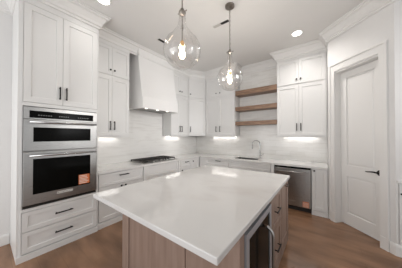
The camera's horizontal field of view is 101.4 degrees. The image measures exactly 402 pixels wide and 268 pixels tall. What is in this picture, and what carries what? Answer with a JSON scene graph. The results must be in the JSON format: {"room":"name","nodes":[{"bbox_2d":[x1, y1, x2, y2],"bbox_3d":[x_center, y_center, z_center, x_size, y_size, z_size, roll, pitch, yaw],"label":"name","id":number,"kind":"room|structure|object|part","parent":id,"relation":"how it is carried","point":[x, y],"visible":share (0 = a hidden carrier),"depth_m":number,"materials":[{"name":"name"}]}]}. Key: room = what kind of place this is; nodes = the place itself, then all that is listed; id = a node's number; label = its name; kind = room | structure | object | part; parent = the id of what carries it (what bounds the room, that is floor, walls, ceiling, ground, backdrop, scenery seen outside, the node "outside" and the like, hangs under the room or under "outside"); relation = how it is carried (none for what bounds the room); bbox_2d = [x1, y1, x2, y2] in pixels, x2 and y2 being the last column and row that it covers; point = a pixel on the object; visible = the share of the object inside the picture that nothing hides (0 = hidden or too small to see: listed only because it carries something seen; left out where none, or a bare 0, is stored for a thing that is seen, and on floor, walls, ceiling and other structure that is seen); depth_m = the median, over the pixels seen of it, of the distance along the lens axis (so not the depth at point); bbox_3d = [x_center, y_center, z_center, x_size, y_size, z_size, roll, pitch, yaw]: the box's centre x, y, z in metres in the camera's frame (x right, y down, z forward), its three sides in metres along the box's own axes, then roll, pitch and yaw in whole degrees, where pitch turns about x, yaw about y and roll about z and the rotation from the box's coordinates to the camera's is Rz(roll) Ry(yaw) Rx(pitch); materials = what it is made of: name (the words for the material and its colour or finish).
{"room":"kitchen","nodes":[
{"label":"kitchen","id":0,"kind":"room"},
{"bbox_2d":[0,11,195,235],"bbox_3d":[-2.090,-0.163,3.181,0.150,3.370,6.200,0,-1,37],"label":"wall","id":1,"kind":"structure","parent":0,"point":[6,20],"depth_m":2.26,"materials":[{"name":"white paint"}]},
{"bbox_2d":[0,233,9,246],"bbox_3d":[-3.253,1.433,1.477,0.016,0.142,2.005,0,-1,37],"label":"baseboard","id":2,"kind":"structure","parent":1,"relation":"attached to","point":[4,239],"depth_m":2.25,"materials":[{"name":"white paint"}]},
{"bbox_2d":[98,38,129,136],"bbox_3d":[-1.770,-0.894,3.144,0.388,1.904,0.678,0,-1,37],"label":"upper cabinet","id":3,"kind":"object","parent":1,"relation":"attached to","point":[113,64],"visible":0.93,"depth_m":3.07,"materials":[{"name":"white paint"}]},
{"bbox_3d":[-1.752,-1.353,2.935,0.020,0.525,0.317,0,-1,37],"label":"door","id":4,"kind":"part","parent":3,"relation":"part of","materials":[{"name":"white paint"}]},
{"bbox_3d":[-1.752,-0.512,2.926,0.020,1.087,0.317,0,-1,37],"label":"door","id":5,"kind":"part","parent":3,"relation":"part of","materials":[{"name":"white paint"}]},
{"bbox_3d":[-1.671,0.048,3.059,0.024,0.019,0.678,0,-1,37],"label":"light rail","id":6,"kind":"part","parent":3,"relation":"part of","materials":[{"name":"white paint"}]},
{"bbox_3d":[-1.555,-1.351,3.197,0.020,0.525,0.331,0,-1,37],"label":"door","id":7,"kind":"part","parent":3,"relation":"part of","materials":[{"name":"white paint"}]},
{"bbox_3d":[-1.555,-0.510,3.188,0.020,1.087,0.331,0,-1,37],"label":"door","id":8,"kind":"part","parent":3,"relation":"part of","materials":[{"name":"white paint"}]},
{"bbox_2d":[98,110,195,164],"bbox_3d":[-1.152,-0.074,4.292,0.009,1.385,3.270,0,-1,37],"label":"backsplash","id":9,"kind":"structure","parent":1,"relation":"attached to","point":[145,139],"depth_m":3.95,"materials":[{"name":"tile"}]},
{"bbox_2d":[129,48,177,114],"bbox_3d":[-1.104,-1.182,3.882,0.572,1.312,0.987,0,-1,37],"label":"range hood","id":10,"kind":"object","parent":1,"relation":"attached to","point":[151,77],"visible":0.96,"depth_m":3.61,"materials":[{"name":"white paint"}]},
{"bbox_3d":[-0.990,-1.644,3.804,0.035,0.045,0.983,0,-1,37],"label":"moulding","id":11,"kind":"part","parent":10,"relation":"part of","materials":[{"name":"white paint"}]},
{"bbox_2d":[163,71,188,136],"bbox_3d":[-0.678,-0.878,4.614,0.368,1.904,0.687,0,-1,37],"label":"upper cabinet","id":12,"kind":"object","parent":1,"relation":"attached to","point":[175,124],"visible":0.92,"depth_m":4.50,"materials":[{"name":"white paint"}]},
{"bbox_3d":[-0.674,-0.497,4.393,0.020,1.087,0.337,0,-1,37],"label":"door","id":13,"kind":"part","parent":12,"relation":"part of","materials":[{"name":"white paint"}]},
{"bbox_3d":[-0.674,-1.338,4.402,0.020,0.525,0.337,0,-1,37],"label":"door","id":14,"kind":"part","parent":12,"relation":"part of","materials":[{"name":"white paint"}]},
{"bbox_3d":[-0.469,-1.335,4.675,0.020,0.525,0.339,0,-1,37],"label":"door","id":15,"kind":"part","parent":12,"relation":"part of","materials":[{"name":"white paint"}]},
{"bbox_3d":[-0.469,-0.494,4.666,0.020,1.087,0.339,0,-1,37],"label":"door","id":16,"kind":"part","parent":12,"relation":"part of","materials":[{"name":"white paint"}]},
{"bbox_2d":[188,78,205,135],"bbox_3d":[-0.142,-0.883,5.114,0.624,1.884,0.752,0,-1,37],"label":"upper cabinet","id":17,"kind":"object","parent":1,"relation":"attached to","point":[197,87],"visible":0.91,"depth_m":4.89,"materials":[{"name":"white paint"}]},
{"bbox_3d":[-0.111,-1.333,4.895,0.509,0.525,0.020,0,-1,-18],"label":"door","id":18,"kind":"part","parent":17,"relation":"part of","materials":[{"name":"white paint"}]},
{"bbox_3d":[-0.111,-0.492,4.887,0.509,1.087,0.020,0,-1,-18],"label":"door","id":19,"kind":"part","parent":17,"relation":"part of","materials":[{"name":"white paint"}]},
{"bbox_2d":[0,207,401,267],"bbox_3d":[0.433,1.543,1.361,6.350,0.080,6.350,0,-1,37],"label":"floor","id":20,"kind":"structure","parent":0,"point":[314,241],"depth_m":2.12,"materials":[{"name":"brown wood"}]},
{"bbox_2d":[10,0,98,264],"bbox_3d":[-2.122,-0.169,2.437,0.690,3.367,0.853,0,-1,37],"label":"tall cabinet","id":21,"kind":"object","parent":20,"relation":"on","point":[55,54],"visible":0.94,"depth_m":2.16,"materials":[{"name":"white paint"}]},
{"bbox_3d":[-2.006,-0.987,2.110,0.020,1.195,0.368,0,-1,37],"label":"door","id":22,"kind":"part","parent":21,"relation":"part of","materials":[{"name":"white paint"}]},
{"bbox_3d":[-1.873,1.475,2.234,0.013,0.075,0.853,0,-1,37],"label":"trim","id":23,"kind":"part","parent":21,"relation":"part of","materials":[{"name":"white paint"}]},
{"bbox_3d":[-1.878,1.305,2.256,0.020,0.245,0.794,0,-1,37],"label":"drawer","id":24,"kind":"part","parent":21,"relation":"part of","materials":[{"name":"white paint"}]},
{"bbox_3d":[-1.878,1.058,2.259,0.020,0.232,0.794,0,-1,37],"label":"drawer","id":25,"kind":"part","parent":21,"relation":"part of","materials":[{"name":"white paint"}]},
{"bbox_2d":[22,106,96,209],"bbox_3d":[-2.076,0.285,2.409,0.716,1.222,0.780,0,-1,37],"label":"double wall oven","id":26,"kind":"object","parent":21,"relation":"in","point":[59,147],"visible":0.99,"depth_m":2.17,"materials":[{"name":"silver metal"}]},
{"bbox_3d":[-1.861,0.538,2.245,0.031,0.638,0.780,0,-1,37],"label":"door","id":27,"kind":"part","parent":26,"relation":"part of","materials":[{"name":"silver metal"}]},
{"bbox_3d":[-1.861,0.016,2.250,0.031,0.383,0.780,0,-1,37],"label":"door","id":28,"kind":"part","parent":26,"relation":"part of","materials":[{"name":"silver metal"}]},
{"bbox_3d":[-1.865,-0.254,2.256,0.021,0.143,0.780,0,-1,37],"label":"control panel","id":29,"kind":"part","parent":26,"relation":"part of","materials":[{"name":"silver metal"}]},
{"bbox_3d":[-1.815,0.262,2.222,0.074,0.027,0.705,0,-1,37],"label":"handle","id":30,"kind":"part","parent":26,"relation":"part of","materials":[{"name":"silver metal"}]},
{"bbox_3d":[-1.815,-0.143,2.227,0.074,0.027,0.705,0,-1,37],"label":"handle","id":31,"kind":"part","parent":26,"relation":"part of","materials":[{"name":"silver metal"}]},
{"bbox_2d":[79,175,87,183],"bbox_3d":[-1.712,0.657,2.410,0.001,0.114,0.115,0,-1,37],"label":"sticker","id":32,"kind":"object","parent":26,"relation":"attached to","point":[83,179],"depth_m":2.40,"materials":[{"name":"orange paper"}]},
{"bbox_3d":[-1.766,-0.984,2.429,0.020,1.195,0.422,0,-1,37],"label":"door","id":33,"kind":"part","parent":21,"relation":"part of","materials":[{"name":"white paint"}]},
{"bbox_2d":[97,167,142,229],"bbox_3d":[-1.622,1.085,3.106,0.670,0.872,0.828,0,-1,37],"label":"base cabinet","id":34,"kind":"object","parent":20,"relation":"on","point":[107,216],"visible":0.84,"depth_m":2.79,"materials":[{"name":"white paint"}]},
{"bbox_3d":[-1.391,1.477,2.928,0.029,0.085,0.828,0,-1,37],"label":"trim","id":35,"kind":"part","parent":34,"relation":"part of","materials":[{"name":"white paint"}]},
{"bbox_3d":[-1.513,1.144,2.777,0.020,0.547,0.392,0,-1,37],"label":"door","id":36,"kind":"part","parent":34,"relation":"part of","materials":[{"name":"white paint"}]},
{"bbox_3d":[-1.395,0.761,2.939,0.020,0.207,0.787,0,-1,37],"label":"drawer","id":37,"kind":"part","parent":34,"relation":"part of","materials":[{"name":"white paint"}]},
{"bbox_3d":[-1.276,1.147,3.093,0.020,0.547,0.391,0,-1,37],"label":"door","id":38,"kind":"part","parent":34,"relation":"part of","materials":[{"name":"white paint"}]},
{"bbox_2d":[98,153,327,174],"bbox_3d":[0.266,0.628,3.224,3.550,0.040,3.281,0,-1,37],"label":"countertop","id":39,"kind":"structure","parent":34,"relation":"on","point":[108,168],"depth_m":3.53,"materials":[{"name":"white stone"}]},
{"bbox_2d":[130,156,176,163],"bbox_3d":[-1.075,0.587,3.843,0.530,0.053,0.930,0,-1,37],"label":"gas cooktop","id":40,"kind":"object","parent":39,"relation":"in","point":[147,160],"visible":1,"depth_m":3.73,"materials":[{"name":"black metal"}]},
{"bbox_2d":[237,157,257,159],"bbox_3d":[1.171,0.735,4.174,0.576,0.215,0.356,0,-1,37],"label":"sink","id":41,"kind":"object","parent":39,"relation":"in","point":[238,157],"visible":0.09,"depth_m":4.33,"materials":[{"name":"silver metal"}]},
{"bbox_2d":[252,140,262,157],"bbox_3d":[1.459,0.386,4.236,0.294,0.462,0.076,0,-1,16],"label":"faucet","id":42,"kind":"object","parent":39,"relation":"on","point":[260,155],"visible":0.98,"depth_m":4.22,"materials":[{"name":"silver metal"}]},
{"bbox_2d":[143,161,179,180],"bbox_3d":[-1.066,1.093,3.853,0.661,0.872,1.025,0,-1,37],"label":"base cabinet","id":43,"kind":"object","parent":20,"relation":"on","point":[154,171],"visible":0.28,"depth_m":3.60,"materials":[{"name":"white paint"}]},
{"bbox_3d":[-1.119,1.087,3.292,0.031,0.871,0.065,0,-1,37],"label":"corner post","id":44,"kind":"part","parent":43,"relation":"part of","materials":[{"name":"white paint"}]},
{"bbox_3d":[-0.969,1.161,3.501,0.020,0.528,0.440,0,-1,37],"label":"door","id":45,"kind":"part","parent":43,"relation":"part of","materials":[{"name":"white paint"}]},
{"bbox_2d":[180,157,199,171],"bbox_3d":[-0.326,1.103,4.831,0.670,0.872,1.418,0,-1,37],"label":"base cabinet","id":46,"kind":"object","parent":20,"relation":"on","point":[188,164],"visible":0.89,"depth_m":4.37,"materials":[{"name":"white paint"}]},
{"bbox_3d":[-0.398,0.752,4.265,0.020,0.162,0.390,0,-1,37],"label":"drawer","id":47,"kind":"part","parent":46,"relation":"part of","materials":[{"name":"white paint"}]},
{"bbox_3d":[-0.398,1.137,4.261,0.020,0.592,0.390,0,-1,37],"label":"door","id":48,"kind":"part","parent":46,"relation":"part of","materials":[{"name":"white paint"}]},
{"bbox_3d":[-0.173,1.055,4.561,0.020,0.762,0.350,0,-1,37],"label":"door","id":49,"kind":"part","parent":46,"relation":"part of","materials":[{"name":"white paint"}]},
{"bbox_2d":[122,181,288,267],"bbox_3d":[0.197,1.075,2.103,1.456,0.872,1.685,0,-1,37],"label":"kitchen island","id":50,"kind":"object","parent":20,"relation":"on","point":[142,247],"visible":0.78,"depth_m":1.63,"materials":[{"name":"beige wood"}]},
{"bbox_3d":[-0.834,1.073,1.836,0.130,0.871,0.020,0,-1,37],"label":"corner post","id":51,"kind":"part","parent":50,"relation":"part of","materials":[{"name":"beige wood"}]},
{"bbox_3d":[-0.451,1.070,1.554,0.813,0.871,0.012,0,-1,37],"label":"panel","id":52,"kind":"part","parent":50,"relation":"part of","materials":[{"name":"beige wood"}]},
{"bbox_2d":[93,165,289,265],"bbox_3d":[0.106,0.616,2.011,1.442,0.040,2.018,0,-1,37],"label":"island countertop","id":53,"kind":"structure","parent":50,"relation":"on","point":[206,210],"depth_m":1.40,"materials":[{"name":"stone"}]},
{"bbox_3d":[0.032,1.066,1.191,0.375,0.871,0.012,0,-1,37],"label":"panel","id":54,"kind":"part","parent":50,"relation":"part of","materials":[{"name":"beige wood"}]},
{"bbox_3d":[0.214,1.064,1.049,0.080,0.871,0.020,0,-1,37],"label":"corner post","id":55,"kind":"part","parent":50,"relation":"part of","materials":[{"name":"beige wood"}]},
{"bbox_3d":[0.821,0.827,1.809,0.020,0.362,0.430,0,-1,37],"label":"drawer","id":56,"kind":"part","parent":50,"relation":"part of","materials":[{"name":"beige wood"}]},
{"bbox_3d":[0.821,1.212,1.805,0.020,0.392,0.430,0,-1,37],"label":"drawer","id":57,"kind":"part","parent":50,"relation":"part of","materials":[{"name":"beige wood"}]},
{"bbox_3d":[0.955,1.464,1.982,0.017,0.090,0.889,0,-1,37],"label":"trim","id":58,"kind":"part","parent":50,"relation":"part of","materials":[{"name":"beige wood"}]},
{"bbox_3d":[1.094,1.030,2.171,0.020,0.762,0.420,0,-1,37],"label":"door","id":59,"kind":"part","parent":50,"relation":"part of","materials":[{"name":"beige wood"}]},
{"bbox_2d":[200,157,228,167],"bbox_3d":[0.497,1.101,4.680,0.940,0.872,0.670,0,-1,37],"label":"base cabinet","id":60,"kind":"object","parent":20,"relation":"on","point":[203,161],"visible":0.27,"depth_m":4.43,"materials":[{"name":"white paint"}]},
{"bbox_3d":[0.062,1.061,4.654,0.186,0.772,0.017,0,-1,37],"label":"filler panel","id":61,"kind":"part","parent":60,"relation":"part of","materials":[{"name":"white paint"}]},
{"bbox_3d":[0.418,0.753,4.388,0.698,0.162,0.020,0,-1,37],"label":"drawer","id":62,"kind":"part","parent":60,"relation":"part of","materials":[{"name":"white paint"}]},
{"bbox_2d":[229,160,274,172],"bbox_3d":[1.311,1.095,4.074,1.080,0.872,0.661,0,-1,37],"label":"base cabinet","id":63,"kind":"object","parent":20,"relation":"on","point":[269,168],"visible":0.13,"depth_m":3.80,"materials":[{"name":"white paint"}]},
{"bbox_2d":[244,203,274,267],"bbox_3d":[0.267,1.069,1.497,0.706,0.861,0.636,0,-1,37],"label":"beverage fridge","id":64,"kind":"object","parent":20,"relation":"on","point":[259,238],"visible":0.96,"depth_m":1.35,"materials":[{"name":"silver metal"}]},
{"bbox_3d":[0.474,1.037,1.341,0.022,0.632,0.530,0,-1,37],"label":"glass","id":65,"kind":"part","parent":64,"relation":"part of","materials":[{"name":"black glass"}]},
{"bbox_3d":[0.591,1.048,1.404,0.076,0.524,0.024,0,-1,37],"label":"handle","id":66,"kind":"part","parent":64,"relation":"part of","materials":[{"name":"silver metal"}]},
{"bbox_2d":[275,165,311,212],"bbox_3d":[1.988,1.091,3.526,0.642,0.868,0.708,0,-1,37],"label":"dishwasher","id":67,"kind":"object","parent":20,"relation":"on","point":[300,181],"visible":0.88,"depth_m":3.23,"materials":[{"name":"silver metal"}]},
{"bbox_3d":[1.796,0.748,3.273,0.572,0.026,0.068,0,-1,37],"label":"handle","id":68,"kind":"part","parent":67,"relation":"part of","materials":[{"name":"silver metal"}]},
{"bbox_3d":[2.031,1.477,3.579,0.642,0.098,0.565,0,-1,37],"label":"toe panel","id":69,"kind":"part","parent":67,"relation":"part of","materials":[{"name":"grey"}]},
{"bbox_2d":[311,168,328,218],"bbox_3d":[2.371,1.087,3.277,0.252,0.872,0.661,0,-1,37],"label":"base cabinet","id":70,"kind":"object","parent":20,"relation":"on","point":[319,177],"visible":0.99,"depth_m":3.04,"materials":[{"name":"white paint"}]},
{"bbox_3d":[2.198,1.478,3.043,0.252,0.085,0.019,0,-1,37],"label":"trim","id":71,"kind":"part","parent":70,"relation":"part of","materials":[{"name":"white paint"}]},
{"bbox_2d":[397,181,401,244],"bbox_3d":[2.935,1.042,1.889,0.978,0.932,0.453,0,-1,37],"label":"base cabinet","id":72,"kind":"object","parent":20,"relation":"on","point":[398,182],"visible":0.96,"depth_m":2.02,"materials":[{"name":"white paint"}]},
{"bbox_3d":[2.634,0.731,1.894,0.460,0.235,0.012,0,-1,37],"label":"drawer","id":73,"kind":"part","parent":72,"relation":"part of","materials":[{"name":"white paint"}]},
{"bbox_3d":[2.634,1.105,1.890,0.460,0.497,0.012,0,-1,37],"label":"door","id":74,"kind":"part","parent":72,"relation":"part of","materials":[{"name":"white paint"}]},
{"bbox_2d":[79,0,363,71],"bbox_3d":[0.433,-1.917,1.397,6.350,0.100,6.350,0,-1,37],"label":"ceiling","id":75,"kind":"structure","parent":0,"point":[258,28],"depth_m":2.79,"materials":[{"name":"paint"}]},
{"bbox_2d":[97,0,110,5],"bbox_3d":[-1.349,-1.852,2.279,0.190,0.009,0.190,0,-1,37],"label":"recessed light","id":76,"kind":"object","parent":75,"relation":"in","point":[104,2],"visible":1,"depth_m":2.32,"materials":[{"name":"white paint"}]},
{"bbox_2d":[163,0,200,70],"bbox_3d":[-0.184,-1.247,1.609,0.362,1.232,0.362,0,-1,37],"label":"pendant light","id":77,"kind":"object","parent":75,"relation":"hanging from","point":[182,12],"visible":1,"depth_m":1.59,"materials":[{"name":"clear glass"}]},
{"bbox_3d":[-0.184,-0.789,1.605,0.060,0.116,0.059,0,-1,37],"label":"bulb","id":78,"kind":"part","parent":77,"relation":"part of","materials":[{"name":"white glass"}]},
{"bbox_2d":[212,19,229,28],"bbox_3d":[0.335,-1.847,2.764,0.310,0.008,0.080,0,-1,37],"label":"ceiling vent","id":79,"kind":"object","parent":75,"relation":"in","point":[226,21],"visible":0.94,"depth_m":2.75,"materials":[{"name":"white paint"}]},
{"bbox_2d":[217,2,242,90],"bbox_3d":[0.415,-1.239,2.373,0.362,1.232,0.362,0,-1,37],"label":"pendant light","id":80,"kind":"object","parent":75,"relation":"hanging from","point":[229,6],"visible":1,"depth_m":2.36,"materials":[{"name":"clear glass"}]},
{"bbox_3d":[0.415,-0.894,2.369,0.362,0.541,0.362,0,-1,37],"label":"lamp shade","id":81,"kind":"part","parent":80,"relation":"part of","materials":[{"name":"clear glass"}]},
{"bbox_2d":[291,30,302,36],"bbox_3d":[1.760,-1.845,3.020,0.190,0.009,0.190,0,-1,37],"label":"recessed light","id":82,"kind":"object","parent":75,"relation":"in","point":[298,32],"visible":1,"depth_m":3.02,"materials":[{"name":"white paint"}]},
{"bbox_2d":[196,70,328,206],"bbox_3d":[1.296,-0.149,4.608,3.850,3.370,0.150,0,-1,37],"label":"wall","id":83,"kind":"structure","parent":0,"point":[327,70],"depth_m":3.48,"materials":[{"name":"white paint"}]},
{"bbox_2d":[205,73,239,136],"bbox_3d":[0.599,-0.877,4.798,0.951,1.904,0.368,0,-1,37],"label":"upper cabinet","id":84,"kind":"object","parent":83,"relation":"attached to","point":[221,115],"visible":0.97,"depth_m":4.63,"materials":[{"name":"white paint"}]},
{"bbox_3d":[0.323,-1.334,4.844,0.435,0.525,0.020,0,-1,37],"label":"door","id":85,"kind":"part","parent":84,"relation":"part of","materials":[{"name":"white paint"}]},
{"bbox_3d":[0.323,-0.493,4.835,0.435,1.087,0.020,0,-1,37],"label":"door","id":86,"kind":"part","parent":84,"relation":"part of","materials":[{"name":"white paint"}]},
{"bbox_3d":[0.697,-1.337,4.562,0.494,0.525,0.020,0,-1,37],"label":"door","id":87,"kind":"part","parent":84,"relation":"part of","materials":[{"name":"white paint"}]},
{"bbox_3d":[0.697,-0.496,4.554,0.494,1.087,0.020,0,-1,37],"label":"door","id":88,"kind":"part","parent":84,"relation":"part of","materials":[{"name":"white paint"}]},
{"bbox_2d":[235,84,276,97],"bbox_3d":[1.425,-1.090,4.231,1.044,0.125,0.286,0,-1,37],"label":"floating shelf","id":89,"kind":"object","parent":83,"relation":"attached to","point":[268,89],"visible":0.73,"depth_m":4.12,"materials":[{"name":"brown wood"}]},
{"bbox_2d":[235,103,276,111],"bbox_3d":[1.425,-0.667,4.226,1.044,0.105,0.286,0,-1,37],"label":"floating shelf","id":90,"kind":"object","parent":83,"relation":"attached to","point":[270,106],"visible":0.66,"depth_m":4.13,"materials":[{"name":"brown wood"}]},
{"bbox_2d":[235,120,276,125],"bbox_3d":[1.425,-0.281,4.223,1.044,0.098,0.286,0,-1,37],"label":"floating shelf","id":91,"kind":"object","parent":83,"relation":"attached to","point":[260,122],"visible":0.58,"depth_m":4.07,"materials":[{"name":"brown wood"}]},
{"bbox_2d":[196,68,327,162],"bbox_3d":[1.249,-0.597,4.545,3.549,2.435,0.009,0,-1,37],"label":"backsplash","id":92,"kind":"structure","parent":83,"relation":"attached to","point":[311,149],"depth_m":4.27,"materials":[{"name":"tile"}]},
{"bbox_2d":[277,50,327,136],"bbox_3d":[2.186,-0.889,3.605,0.913,1.904,0.368,0,-1,37],"label":"upper cabinet","id":93,"kind":"object","parent":83,"relation":"attached to","point":[301,80],"visible":0.97,"depth_m":3.47,"materials":[{"name":"white paint"}]},
{"bbox_3d":[1.914,-1.346,3.648,0.425,0.525,0.020,0,-1,37],"label":"door","id":94,"kind":"part","parent":93,"relation":"part of","materials":[{"name":"white paint"}]},
{"bbox_3d":[1.914,-0.505,3.639,0.425,1.087,0.020,0,-1,37],"label":"door","id":95,"kind":"part","parent":93,"relation":"part of","materials":[{"name":"white paint"}]},
{"bbox_3d":[2.118,0.053,3.504,0.913,0.019,0.024,0,-1,37],"label":"light rail","id":96,"kind":"part","parent":93,"relation":"part of","materials":[{"name":"white paint"}]},
{"bbox_3d":[2.269,-1.349,3.381,0.455,0.525,0.020,0,-1,37],"label":"door","id":97,"kind":"part","parent":93,"relation":"part of","materials":[{"name":"white paint"}]},
{"bbox_3d":[2.269,-0.508,3.372,0.455,1.087,0.020,0,-1,37],"label":"door","id":98,"kind":"part","parent":93,"relation":"part of","materials":[{"name":"white paint"}]},
{"bbox_2d":[327,2,398,243],"bbox_3d":[2.431,-0.170,2.532,0.130,3.370,0.930,0,-1,-8],"label":"wall","id":99,"kind":"structure","parent":0,"point":[378,27],"depth_m":2.19,"materials":[{"name":"white paint"}]},
{"bbox_2d":[328,39,389,251],"bbox_3d":[2.420,0.148,2.532,0.172,2.735,0.830,0,-1,-8],"label":"door","id":100,"kind":"structure","parent":99,"relation":"in","point":[358,92],"depth_m":2.52,"materials":[{"name":"white paint"}]},
{"bbox_3d":[2.429,0.215,2.535,0.128,2.599,0.634,0,-1,-8],"label":"frame","id":101,"kind":"part","parent":100,"relation":"part of","materials":[{"name":"white paint"}]},
{"bbox_3d":[2.485,0.225,2.543,0.040,2.550,0.623,0,-1,-8],"label":"panel","id":102,"kind":"part","parent":100,"relation":"part of","materials":[{"name":"white paint"}]},
{"bbox_3d":[2.464,0.548,2.342,0.057,0.084,0.193,0,-1,-8],"label":"handle","id":103,"kind":"part","parent":100,"relation":"part of","materials":[{"name":"black metal"}]},
{"bbox_2d":[390,241,401,257],"bbox_3d":[2.431,1.439,2.050,0.038,0.142,0.112,0,-1,-29],"label":"baseboard","id":104,"kind":"structure","parent":99,"relation":"attached to","point":[395,249],"depth_m":2.04,"materials":[{"name":"white paint"}]},
{"bbox_2d":[394,0,401,244],"bbox_3d":[3.266,-0.180,1.517,1.986,3.370,0.130,0,-1,37],"label":"wall","id":105,"kind":"structure","parent":0,"point":[397,4],"depth_m":2.05,"materials":[{"name":"white paint"}]},
{"bbox_2d":[0,0,397,79],"bbox_3d":[0.013,-1.754,2.852,7.844,0.194,4.258,0,-1,-1],"label":"trim","id":106,"kind":"structure","parent":105,"relation":"attached to","point":[76,9],"depth_m":2.91,"materials":[{"name":"white paint"}]}
]}

